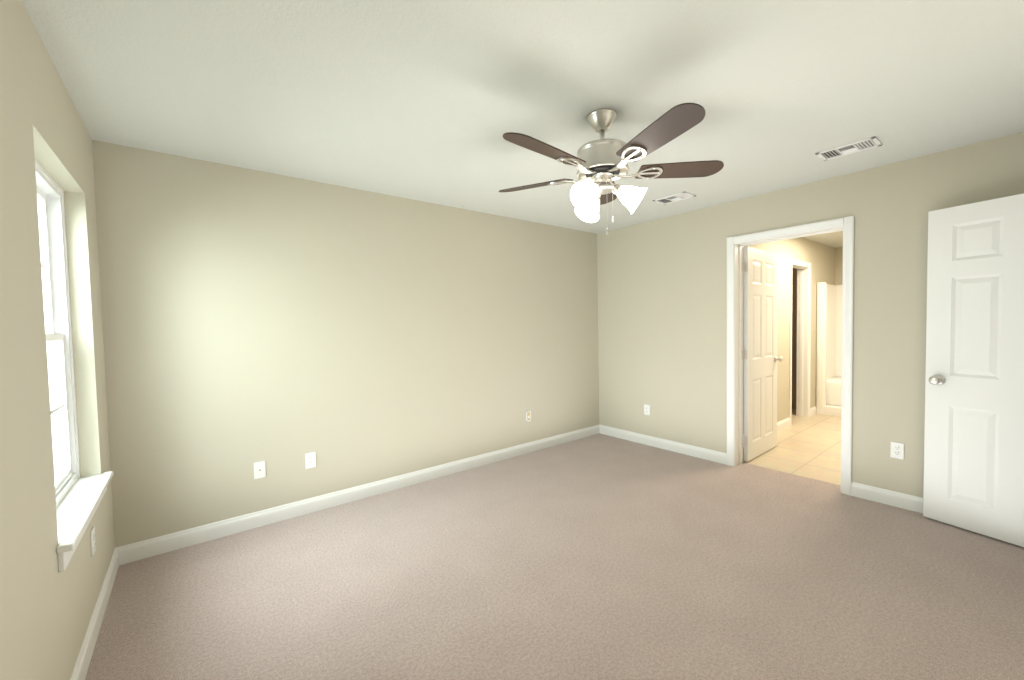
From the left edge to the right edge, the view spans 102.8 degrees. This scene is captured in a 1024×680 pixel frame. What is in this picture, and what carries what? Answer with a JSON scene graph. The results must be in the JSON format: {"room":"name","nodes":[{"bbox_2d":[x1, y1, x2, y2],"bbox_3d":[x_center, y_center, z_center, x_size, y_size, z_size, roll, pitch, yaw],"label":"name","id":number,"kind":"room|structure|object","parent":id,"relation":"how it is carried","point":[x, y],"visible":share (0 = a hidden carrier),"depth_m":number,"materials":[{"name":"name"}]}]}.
{"room":"empty bedroom","nodes":[
{"label":"empty bedroom","id":0,"kind":"room"},
{"bbox_2d":[0,0,114,679],"bbox_3d":[-1.279,0.128,0.872,0.165,2.440,3.850,-3,3,-38],"label":"wall","id":1,"kind":"structure","parent":0,"point":[46,609],"depth_m":1.32,"materials":[{"name":"paint"}]},
{"bbox_2d":[35,160,112,571],"bbox_3d":[-1.918,0.034,1.710,0.207,1.530,0.960,-3,3,-38],"label":"window","id":2,"kind":"structure","parent":1,"relation":"in","point":[77,507],"depth_m":1.97,"materials":[{"name":"white"}]},
{"bbox_2d":[37,199,65,473],"bbox_3d":[-1.967,-0.008,1.671,0.034,1.302,0.742,-3,3,-38],"label":"window panel","id":3,"kind":"object","parent":2,"relation":"attached to","point":[53,377],"depth_m":1.90,"materials":[{"name":"clear glass"}]},
{"bbox_2d":[90,526,95,556],"bbox_3d":[-1.922,0.924,1.879,0.010,0.115,0.070,-3,3,-38],"label":"duplex electrical outlet","id":4,"kind":"object","parent":1,"relation":"attached to","point":[92,540],"visible":1,"depth_m":1.86,"materials":[{"name":"white plastic"}]},
{"bbox_2d":[70,546,121,679],"bbox_3d":[-1.173,1.291,0.955,0.014,0.105,3.570,-3,3,-38],"label":"baseboard","id":5,"kind":"structure","parent":1,"relation":"attached to","point":[83,660],"depth_m":1.83,"materials":[{"name":"white wood"}]},
{"bbox_2d":[92,140,598,547],"bbox_3d":[-0.605,0.007,3.779,4.500,2.440,0.120,-3,3,-38],"label":"wall","id":6,"kind":"structure","parent":0,"point":[281,326],"depth_m":3.00,"materials":[{"name":"paint"}]},
{"bbox_2d":[253,461,265,478],"bbox_3d":[-1.737,0.896,2.817,0.070,0.115,0.016,-3,3,-38],"label":"outlet","id":7,"kind":"object","parent":6,"relation":"attached to","point":[260,469],"visible":1,"depth_m":2.82,"materials":[{"name":"white plastic"}]},
{"bbox_2d":[305,452,315,468],"bbox_3d":[-1.486,0.889,3.019,0.070,0.115,0.010,-3,3,-38],"label":"outlet","id":8,"kind":"object","parent":6,"relation":"attached to","point":[310,460],"visible":1,"depth_m":3.02,"materials":[{"name":"white plastic"}]},
{"bbox_2d":[122,425,597,564],"bbox_3d":[-0.610,1.179,3.714,4.320,0.105,0.014,-3,3,-38],"label":"baseboard","id":9,"kind":"structure","parent":6,"relation":"attached to","point":[133,552],"depth_m":3.05,"materials":[{"name":"white wood"}]},
{"bbox_2d":[526,410,530,421],"bbox_3d":[0.177,0.807,4.333,0.070,0.115,0.006,-3,3,-38],"label":"electrical outlet","id":10,"kind":"object","parent":6,"relation":"attached to","point":[528,416],"visible":1,"depth_m":4.33,"materials":[{"name":"white plastic"}]},
{"bbox_2d":[22,0,1023,247],"bbox_3d":[2.386,-1.271,2.909,8.545,0.060,5.150,-3,3,-38],"label":"ceiling","id":11,"kind":"structure","parent":0,"point":[431,101],"depth_m":1.86,"materials":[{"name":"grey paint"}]},
{"bbox_2d":[499,103,723,234],"bbox_3d":[0.439,-0.857,2.121,1.194,0.633,1.242,-3,3,-38],"label":"ceiling fan","id":12,"kind":"object","parent":11,"relation":"hanging from","point":[601,164],"visible":1,"depth_m":2.07,"materials":[{"name":"brown wood"}]},
{"bbox_2d":[653,191,695,204],"bbox_3d":[1.422,-1.243,3.588,0.190,0.008,0.300,-3,3,-38],"label":"ceiling vent","id":13,"kind":"object","parent":11,"relation":"in","point":[675,197],"visible":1,"depth_m":3.58,"materials":[{"name":"white metal"}]},
{"bbox_2d":[815,136,881,160],"bbox_3d":[2.154,-1.222,2.621,0.190,0.008,0.300,-3,3,-38],"label":"ceiling vent","id":14,"kind":"object","parent":11,"relation":"in","point":[854,147],"visible":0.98,"depth_m":2.61,"materials":[{"name":"white metal"}]},
{"bbox_2d":[85,433,1023,679],"bbox_3d":[0.507,1.290,2.307,4.655,0.060,3.850,-3,3,-38],"label":"floor","id":15,"kind":"structure","parent":0,"point":[599,556],"depth_m":2.10,"materials":[{"name":"beige carpet"}]},
{"bbox_2d":[743,237,834,434],"bbox_3d":[3.544,-0.130,5.281,3.880,2.440,0.120,-3,3,-38],"label":"wall","id":16,"kind":"structure","parent":0,"point":[820,257],"depth_m":5.16,"materials":[{"name":"paint"}]},
{"bbox_2d":[743,418,789,446],"bbox_3d":[2.822,1.077,4.635,1.853,0.105,0.040,-3,3,-38],"label":"baseboard","id":17,"kind":"structure","parent":16,"relation":"attached to","point":[783,424],"depth_m":5.07,"materials":[{"name":"white wood"}]},
{"bbox_2d":[789,259,810,425],"bbox_3d":[3.775,0.020,5.467,0.754,2.117,0.157,-3,3,-38],"label":"door frame","id":18,"kind":"structure","parent":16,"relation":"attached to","point":[802,342],"depth_m":5.63,"materials":[{"name":"white wood"}]},
{"bbox_2d":[810,406,815,415],"bbox_3d":[4.241,1.007,5.770,0.278,0.105,0.014,-3,3,-38],"label":"baseboard","id":19,"kind":"structure","parent":16,"relation":"attached to","point":[812,410],"depth_m":5.77,"materials":[{"name":"white wood"}]},
{"bbox_2d":[743,409,840,484],"bbox_3d":[3.695,1.123,5.159,3.890,0.060,3.320,-3,3,-38],"label":"floor","id":20,"kind":"structure","parent":0,"point":[809,447],"depth_m":4.21,"materials":[{"name":"beige tile"}]},
{"bbox_2d":[816,282,841,416],"bbox_3d":[5.141,0.138,5.502,0.878,1.915,1.518,-3,3,-38],"label":"shower stall","id":21,"kind":"object","parent":20,"relation":"on","point":[829,351],"visible":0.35,"depth_m":5.82,"materials":[{"name":"white plastic"}]},
{"bbox_2d":[792,268,796,408],"bbox_3d":[4.131,-0.183,6.393,0.100,2.440,0.900,-3,3,-38],"label":"wall","id":22,"kind":"structure","parent":0,"point":[794,314],"depth_m":6.15,"materials":[{"name":"brown paint"}]},
{"bbox_2d":[597,132,1023,497],"bbox_3d":[2.246,-0.044,3.652,0.180,2.440,3.610,-3,3,-38],"label":"wall","id":23,"kind":"structure","parent":0,"point":[662,317],"depth_m":3.29,"materials":[{"name":"paint"}]},
{"bbox_2d":[644,404,649,414],"bbox_3d":[1.487,0.770,4.512,0.010,0.115,0.070,-3,3,-38],"label":"duplex electrical outlet","id":24,"kind":"object","parent":23,"relation":"attached to","point":[646,409],"visible":1,"depth_m":4.51,"materials":[{"name":"white plastic"}]},
{"bbox_2d":[598,424,726,464],"bbox_3d":[1.562,1.109,4.434,0.014,0.105,1.493,-3,3,-38],"label":"baseboard","id":25,"kind":"structure","parent":23,"relation":"attached to","point":[703,453],"depth_m":4.32,"materials":[{"name":"white wood"}]},
{"bbox_2d":[742,247,782,461],"bbox_3d":[2.491,0.128,4.093,0.806,2.030,0.173,-3,3,-39],"label":"door","id":26,"kind":"structure","parent":23,"relation":"in","point":[759,351],"depth_m":4.04,"materials":[{"name":"white wood"}]},
{"bbox_2d":[727,216,853,495],"bbox_3d":[2.365,0.120,3.511,0.217,2.117,0.919,-3,3,-38],"label":"door frame","id":27,"kind":"structure","parent":23,"relation":"attached to","point":[847,223],"depth_m":3.51,"materials":[{"name":"white wood"}]},
{"bbox_2d":[851,482,922,512],"bbox_3d":[2.946,1.146,2.668,0.030,0.105,1.158,-3,3,-38],"label":"baseboard","id":28,"kind":"structure","parent":23,"relation":"attached to","point":[897,499],"depth_m":2.96,"materials":[{"name":"white wood"}]},
{"bbox_2d":[891,442,903,459],"bbox_3d":[2.747,0.788,2.916,0.010,0.115,0.070,-3,3,-38],"label":"duplex electrical outlet","id":29,"kind":"object","parent":23,"relation":"attached to","point":[897,450],"visible":1,"depth_m":2.91,"materials":[{"name":"white plastic"}]},
{"bbox_2d":[923,193,1023,546],"bbox_3d":[2.938,0.182,2.366,0.173,2.030,0.803,-2,2,-25],"label":"entry door","id":30,"kind":"structure","parent":23,"relation":"in","point":[974,439],"depth_m":2.51,"materials":[{"name":"white wood"}]},
{"bbox_2d":[834,247,842,284],"bbox_3d":[5.617,-0.186,5.688,0.120,2.440,1.810,-3,3,-38],"label":"wall","id":31,"kind":"structure","parent":0,"point":[838,266],"depth_m":6.28,"materials":[{"name":"paint"}]}
]}

